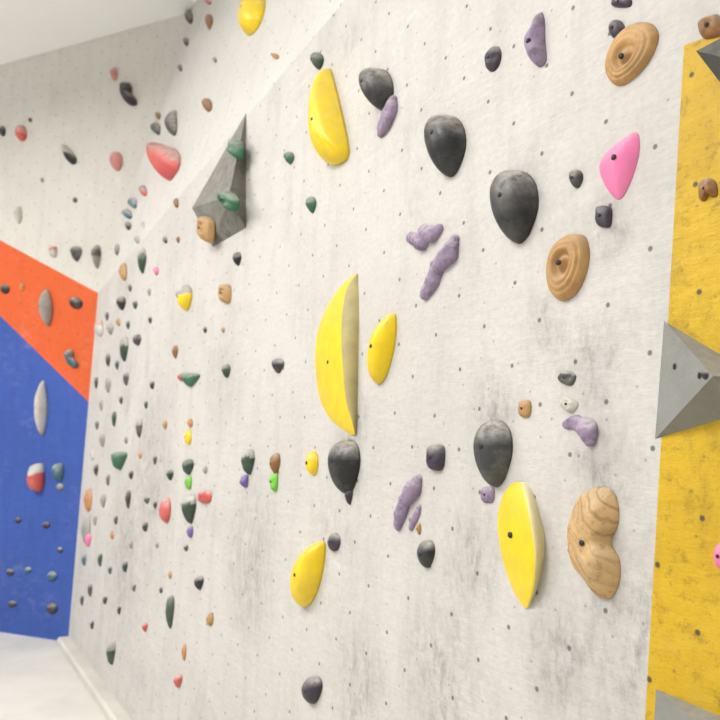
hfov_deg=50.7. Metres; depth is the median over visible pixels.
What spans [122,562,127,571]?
hold
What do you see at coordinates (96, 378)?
hold
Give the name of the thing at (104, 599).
hold
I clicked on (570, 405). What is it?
hold
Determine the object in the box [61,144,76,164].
hold
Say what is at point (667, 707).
volume
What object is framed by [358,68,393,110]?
hold
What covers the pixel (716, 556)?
hold
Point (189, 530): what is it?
hold
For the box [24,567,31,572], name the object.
hold
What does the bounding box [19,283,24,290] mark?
hold
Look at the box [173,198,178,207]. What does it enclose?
hold
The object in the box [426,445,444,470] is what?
hold
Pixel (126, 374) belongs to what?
hold
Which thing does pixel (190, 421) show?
hold
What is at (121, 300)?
hold
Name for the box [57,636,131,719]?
baseboard
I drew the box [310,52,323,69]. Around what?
hold
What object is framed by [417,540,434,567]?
hold
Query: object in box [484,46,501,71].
hold
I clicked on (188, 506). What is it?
hold
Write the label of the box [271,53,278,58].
hold
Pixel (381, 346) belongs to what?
hold
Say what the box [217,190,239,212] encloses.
hold
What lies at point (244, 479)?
hold
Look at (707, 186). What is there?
hold
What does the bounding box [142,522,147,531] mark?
hold
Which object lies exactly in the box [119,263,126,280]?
hold
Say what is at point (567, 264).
hold
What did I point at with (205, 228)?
hold
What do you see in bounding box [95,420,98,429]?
hold
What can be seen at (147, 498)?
hold
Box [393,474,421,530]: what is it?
hold
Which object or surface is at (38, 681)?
floor
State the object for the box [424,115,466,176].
hold
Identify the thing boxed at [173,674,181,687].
hold
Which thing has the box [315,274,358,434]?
hold
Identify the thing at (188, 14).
hold
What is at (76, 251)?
hold
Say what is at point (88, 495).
hold
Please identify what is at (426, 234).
hold
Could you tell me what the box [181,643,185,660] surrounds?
hold
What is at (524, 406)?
hold
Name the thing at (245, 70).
wall
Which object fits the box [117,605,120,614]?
hold
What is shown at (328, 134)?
hold
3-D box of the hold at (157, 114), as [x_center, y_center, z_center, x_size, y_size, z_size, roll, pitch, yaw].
[-1.714,-2.070,6.423,0.039,0.152,0.264,2,-6,-22]
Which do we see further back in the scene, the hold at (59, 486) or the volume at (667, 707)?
the hold at (59, 486)
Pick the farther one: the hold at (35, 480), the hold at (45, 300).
the hold at (45, 300)
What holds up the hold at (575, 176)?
attached to the wall at (387, 635)
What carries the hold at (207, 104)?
attached to the wall at (245, 70)
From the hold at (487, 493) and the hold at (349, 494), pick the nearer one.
the hold at (487, 493)
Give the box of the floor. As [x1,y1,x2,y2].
[0,632,107,719]
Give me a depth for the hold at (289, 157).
3.15 m
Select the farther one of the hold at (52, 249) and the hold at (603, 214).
the hold at (52, 249)
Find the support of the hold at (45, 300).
attached to the wall at (70, 95)
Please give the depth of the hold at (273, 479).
2.98 m
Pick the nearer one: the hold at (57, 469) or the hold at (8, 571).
the hold at (57, 469)
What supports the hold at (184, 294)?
attached to the wall at (387, 635)
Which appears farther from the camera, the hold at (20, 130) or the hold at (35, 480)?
the hold at (20, 130)
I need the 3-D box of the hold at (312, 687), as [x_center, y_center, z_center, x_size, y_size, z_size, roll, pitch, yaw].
[-0.171,1.111,2.559,0.038,0.098,0.127,3,-7,-31]
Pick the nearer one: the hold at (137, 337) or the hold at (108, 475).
the hold at (137, 337)
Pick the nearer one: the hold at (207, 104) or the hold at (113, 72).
the hold at (207, 104)
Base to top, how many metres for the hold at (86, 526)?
0.229 m
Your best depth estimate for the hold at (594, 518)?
1.53 m
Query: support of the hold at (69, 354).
attached to the wall at (70, 95)
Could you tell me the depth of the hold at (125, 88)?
6.67 m
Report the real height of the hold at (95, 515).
0.090 m
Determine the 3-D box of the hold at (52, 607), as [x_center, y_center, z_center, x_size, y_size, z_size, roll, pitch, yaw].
[-2.603,2.091,6.396,0.117,0.089,0.039,-3,-8,24]
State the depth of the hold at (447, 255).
2.13 m
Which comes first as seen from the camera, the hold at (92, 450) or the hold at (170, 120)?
the hold at (170, 120)
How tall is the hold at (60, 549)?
0.050 m
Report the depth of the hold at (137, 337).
5.13 m
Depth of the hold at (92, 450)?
6.12 m
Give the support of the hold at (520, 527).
attached to the wall at (387, 635)
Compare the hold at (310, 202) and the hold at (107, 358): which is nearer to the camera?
the hold at (310, 202)
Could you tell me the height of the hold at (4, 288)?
0.096 m
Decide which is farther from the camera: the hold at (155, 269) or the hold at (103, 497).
the hold at (103, 497)
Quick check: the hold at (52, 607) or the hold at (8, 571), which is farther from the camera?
the hold at (8, 571)
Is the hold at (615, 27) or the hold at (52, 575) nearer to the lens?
the hold at (615, 27)
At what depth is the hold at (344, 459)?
2.45 m
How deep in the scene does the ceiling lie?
6.66 m
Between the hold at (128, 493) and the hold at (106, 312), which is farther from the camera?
the hold at (106, 312)
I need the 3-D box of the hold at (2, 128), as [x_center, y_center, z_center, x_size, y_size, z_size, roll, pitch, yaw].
[-3.465,-2.220,7.339,0.070,0.110,0.049,-3,-8,24]
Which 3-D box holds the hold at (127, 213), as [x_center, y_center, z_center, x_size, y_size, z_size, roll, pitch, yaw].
[-1.945,-1.215,6.315,0.063,0.182,0.441,3,-6,-24]
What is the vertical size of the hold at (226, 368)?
0.068 m
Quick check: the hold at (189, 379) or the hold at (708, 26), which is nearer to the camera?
the hold at (708, 26)
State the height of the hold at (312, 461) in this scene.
0.089 m
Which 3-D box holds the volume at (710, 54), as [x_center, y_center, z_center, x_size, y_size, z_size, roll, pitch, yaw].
[0.684,-0.538,1.415,0.046,0.145,0.120,1,-6,-8]
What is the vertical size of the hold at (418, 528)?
0.033 m
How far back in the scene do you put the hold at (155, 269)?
4.89 m
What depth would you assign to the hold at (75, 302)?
6.67 m
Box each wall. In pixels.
[0,14,186,639]
[69,0,719,719]
[98,0,344,291]
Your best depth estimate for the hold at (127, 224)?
6.04 m
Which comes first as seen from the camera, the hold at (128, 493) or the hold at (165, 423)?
the hold at (165, 423)
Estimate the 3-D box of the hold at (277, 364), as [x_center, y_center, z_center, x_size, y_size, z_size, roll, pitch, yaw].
[-0.339,0.023,3.075,0.025,0.063,0.111,3,-7,-30]
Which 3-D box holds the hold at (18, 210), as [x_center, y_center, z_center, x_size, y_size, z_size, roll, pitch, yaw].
[-3.207,-1.364,7.106,0.072,0.175,0.059,-3,-8,24]
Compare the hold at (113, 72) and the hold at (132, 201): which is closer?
the hold at (132, 201)
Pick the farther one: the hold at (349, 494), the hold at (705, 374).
the hold at (349, 494)
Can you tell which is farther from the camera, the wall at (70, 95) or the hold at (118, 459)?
the wall at (70, 95)
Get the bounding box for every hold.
[0,126,5,135]
[0,284,9,293]
[6,569,13,574]
[7,601,16,606]
[14,206,21,223]
[15,125,26,140]
[15,517,20,522]
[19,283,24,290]
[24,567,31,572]
[26,463,44,491]
[34,380,47,435]
[39,289,52,326]
[42,522,49,527]
[46,603,57,612]
[47,571,56,580]
[49,246,56,257]
[52,463,63,480]
[56,484,63,489]
[57,547,62,552]
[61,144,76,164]
[64,349,78,367]
[69,297,82,308]
[70,246,81,261]
[80,594,83,605]
[81,515,90,542]
[81,554,86,565]
[84,488,91,511]
[85,533,90,546]
[87,583,92,596]
[90,449,93,460]
[91,245,100,268]
[93,514,96,525]
[94,319,103,336]
[94,377,97,388]
[94,464,98,475]
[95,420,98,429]
[97,553,102,566]
[99,399,102,410]
[99,433,104,446]
[100,494,105,507]
[102,596,106,603]
[105,311,108,320]
[105,353,109,366]
[105,377,110,392]
[106,474,109,485]
[106,639,115,664]
[107,323,113,334]
[109,151,122,170]
[110,67,117,80]
[111,411,116,426]
[111,452,126,469]
[114,244,118,255]
[114,515,117,524]
[115,360,118,369]
[116,296,125,309]
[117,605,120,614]
[119,82,136,105]
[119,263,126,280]
[120,336,128,361]
[122,209,131,218]
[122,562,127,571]
[123,372,128,385]
[125,222,130,229]
[125,489,130,508]
[127,197,136,208]
[129,471,133,478]
[132,301,136,308]
[133,334,140,345]
[134,236,139,243]
[135,418,142,437]
[138,248,146,273]
[139,186,146,195]
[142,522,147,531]
[142,622,147,631]
[144,496,149,503]
[146,142,180,180]
[149,381,153,388]
[150,122,160,134]
[153,267,158,274]
[153,455,156,464]
[155,112,160,119]
[159,497,170,522]
[162,421,167,428]
[164,110,176,135]
[165,595,174,628]
[166,469,173,479]
[172,345,177,358]
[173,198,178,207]
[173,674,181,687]
[175,285,192,310]
[180,373,199,386]
[181,494,196,523]
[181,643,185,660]
[182,459,193,474]
[183,37,188,45]
[184,429,191,444]
[185,10,192,23]
[185,476,191,489]
[186,526,192,537]
[187,419,192,426]
[194,576,203,589]
[196,216,214,242]
[197,491,211,502]
[202,98,211,111]
[205,14,212,29]
[206,612,213,625]
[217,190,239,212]
[218,284,231,302]
[222,364,230,377]
[227,139,243,159]
[233,252,240,265]
[238,0,265,35]
[239,474,248,487]
[241,449,254,474]
[269,453,280,473]
[269,473,277,490]
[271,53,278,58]
[272,359,283,372]
[283,152,294,163]
[290,541,325,606]
[301,676,322,703]
[305,196,315,212]
[305,451,318,474]
[308,68,349,165]
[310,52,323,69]
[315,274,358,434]
[327,533,340,550]
[328,440,360,493]
[345,490,352,504]
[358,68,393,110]
[367,313,396,383]
[377,95,397,137]
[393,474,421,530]
[406,223,443,250]
[409,504,420,530]
[416,523,420,534]
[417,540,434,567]
[420,234,458,299]
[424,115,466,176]
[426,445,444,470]
[473,421,512,486]
[481,487,494,502]
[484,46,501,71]
[490,170,538,243]
[498,482,544,607]
[518,400,531,417]
[524,12,546,66]
[546,234,589,300]
[558,370,575,385]
[560,396,577,412]
[562,415,597,445]
[567,487,620,598]
[569,170,582,187]
[595,206,612,227]
[599,132,639,199]
[605,22,658,85]
[608,20,624,37]
[611,0,631,7]
[698,14,719,38]
[698,178,717,200]
[701,370,710,379]
[713,543,719,568]
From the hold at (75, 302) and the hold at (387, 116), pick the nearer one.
the hold at (387, 116)
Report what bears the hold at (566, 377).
attached to the wall at (387, 635)
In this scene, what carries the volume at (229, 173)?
attached to the wall at (387, 635)
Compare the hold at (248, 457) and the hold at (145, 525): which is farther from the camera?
the hold at (145, 525)
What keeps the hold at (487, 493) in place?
attached to the wall at (387, 635)
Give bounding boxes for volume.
[192,114,245,246]
[654,689,719,719]
[655,321,719,438]
[696,39,719,81]
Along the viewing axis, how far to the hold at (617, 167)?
1.59 m
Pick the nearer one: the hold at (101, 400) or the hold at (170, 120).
the hold at (170, 120)
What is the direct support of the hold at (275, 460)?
attached to the wall at (387, 635)
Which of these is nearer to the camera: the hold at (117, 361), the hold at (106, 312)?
the hold at (117, 361)
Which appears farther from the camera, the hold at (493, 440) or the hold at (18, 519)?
the hold at (18, 519)
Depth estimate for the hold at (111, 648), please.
4.93 m
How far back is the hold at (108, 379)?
5.83 m
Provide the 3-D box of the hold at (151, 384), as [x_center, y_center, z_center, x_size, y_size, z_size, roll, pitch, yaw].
[-1.301,0.155,4.738,0.022,0.058,0.074,3,-7,-30]
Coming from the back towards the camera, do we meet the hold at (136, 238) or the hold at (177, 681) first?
the hold at (136, 238)
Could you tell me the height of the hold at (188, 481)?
0.070 m
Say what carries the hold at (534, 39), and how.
attached to the wall at (387, 635)
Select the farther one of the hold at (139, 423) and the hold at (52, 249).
the hold at (52, 249)
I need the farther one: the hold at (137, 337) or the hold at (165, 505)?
the hold at (137, 337)
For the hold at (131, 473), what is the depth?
4.96 m
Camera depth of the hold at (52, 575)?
6.43 m
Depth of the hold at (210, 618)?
3.45 m
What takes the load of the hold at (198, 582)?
attached to the wall at (387, 635)
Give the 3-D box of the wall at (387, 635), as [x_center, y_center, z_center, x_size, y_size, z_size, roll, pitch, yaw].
[0.031,0.048,2.443,0.170,3.791,9.500,3,-7,-30]
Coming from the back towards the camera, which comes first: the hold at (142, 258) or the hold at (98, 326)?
the hold at (98, 326)
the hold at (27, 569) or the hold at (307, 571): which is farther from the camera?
the hold at (27, 569)
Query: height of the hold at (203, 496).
0.064 m
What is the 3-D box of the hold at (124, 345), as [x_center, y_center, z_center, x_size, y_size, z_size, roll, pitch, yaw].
[-1.714,-0.082,5.488,0.046,0.198,0.185,3,-7,-29]
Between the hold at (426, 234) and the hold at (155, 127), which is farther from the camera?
the hold at (155, 127)
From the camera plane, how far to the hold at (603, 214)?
1.63 m
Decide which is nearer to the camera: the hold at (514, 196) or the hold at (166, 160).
the hold at (514, 196)
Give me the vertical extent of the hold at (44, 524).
0.059 m
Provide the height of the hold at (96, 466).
0.092 m
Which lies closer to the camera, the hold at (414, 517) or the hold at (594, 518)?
the hold at (594, 518)
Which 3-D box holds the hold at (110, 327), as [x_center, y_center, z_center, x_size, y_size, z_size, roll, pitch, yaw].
[-1.973,-0.247,5.978,0.037,0.103,0.159,3,-7,-29]
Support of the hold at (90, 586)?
attached to the wall at (387, 635)
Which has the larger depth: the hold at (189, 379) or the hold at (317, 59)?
the hold at (189, 379)
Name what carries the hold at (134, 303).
attached to the wall at (387, 635)
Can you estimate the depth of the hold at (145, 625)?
4.34 m
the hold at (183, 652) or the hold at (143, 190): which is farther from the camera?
the hold at (143, 190)
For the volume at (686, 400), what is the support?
attached to the wall at (387, 635)
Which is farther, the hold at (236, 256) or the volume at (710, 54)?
the hold at (236, 256)
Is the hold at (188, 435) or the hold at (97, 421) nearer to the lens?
the hold at (188, 435)
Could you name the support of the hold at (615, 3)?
attached to the wall at (387, 635)
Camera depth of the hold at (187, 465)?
3.92 m
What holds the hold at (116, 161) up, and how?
attached to the wall at (70, 95)
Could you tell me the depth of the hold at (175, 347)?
4.34 m
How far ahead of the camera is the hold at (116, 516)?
5.21 m
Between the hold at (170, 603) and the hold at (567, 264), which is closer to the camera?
the hold at (567, 264)
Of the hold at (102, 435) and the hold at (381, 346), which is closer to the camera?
the hold at (381, 346)
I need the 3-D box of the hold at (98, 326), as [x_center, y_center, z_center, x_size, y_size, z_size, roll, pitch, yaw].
[-2.190,-0.270,6.351,0.053,0.165,0.256,3,-7,-29]
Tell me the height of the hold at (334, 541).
0.062 m
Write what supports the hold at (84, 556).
attached to the wall at (387, 635)
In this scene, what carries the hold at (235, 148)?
attached to the volume at (229, 173)
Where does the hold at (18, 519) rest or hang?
attached to the wall at (70, 95)
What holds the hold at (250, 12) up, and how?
attached to the wall at (245, 70)
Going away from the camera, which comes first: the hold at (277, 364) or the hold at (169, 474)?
the hold at (277, 364)
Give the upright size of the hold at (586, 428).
0.068 m
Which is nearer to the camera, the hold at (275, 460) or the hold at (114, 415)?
the hold at (275, 460)
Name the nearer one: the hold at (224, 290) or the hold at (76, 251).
the hold at (224, 290)
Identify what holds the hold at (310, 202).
attached to the wall at (387, 635)
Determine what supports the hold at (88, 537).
attached to the wall at (387, 635)
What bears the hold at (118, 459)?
attached to the wall at (387, 635)
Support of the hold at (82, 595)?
attached to the wall at (387, 635)
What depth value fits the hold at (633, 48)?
1.60 m
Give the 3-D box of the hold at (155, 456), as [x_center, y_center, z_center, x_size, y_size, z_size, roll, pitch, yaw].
[-1.224,0.595,4.523,0.018,0.059,0.056,3,-7,-30]
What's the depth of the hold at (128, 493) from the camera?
4.96 m
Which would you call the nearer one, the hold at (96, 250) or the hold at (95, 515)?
the hold at (95, 515)
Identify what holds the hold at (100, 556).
attached to the wall at (387, 635)
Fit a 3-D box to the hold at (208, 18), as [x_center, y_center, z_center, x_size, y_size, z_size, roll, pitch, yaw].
[-1.097,-2.448,5.487,0.048,0.247,0.272,2,-6,-19]
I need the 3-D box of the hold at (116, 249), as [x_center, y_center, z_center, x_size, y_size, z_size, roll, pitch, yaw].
[-2.026,-0.917,6.320,0.036,0.149,0.243,2,-6,-23]
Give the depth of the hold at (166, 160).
5.00 m
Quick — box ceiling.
[0,0,196,64]
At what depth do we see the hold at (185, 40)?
6.13 m
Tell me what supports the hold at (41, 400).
attached to the wall at (70, 95)
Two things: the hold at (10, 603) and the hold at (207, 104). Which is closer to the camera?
the hold at (207, 104)

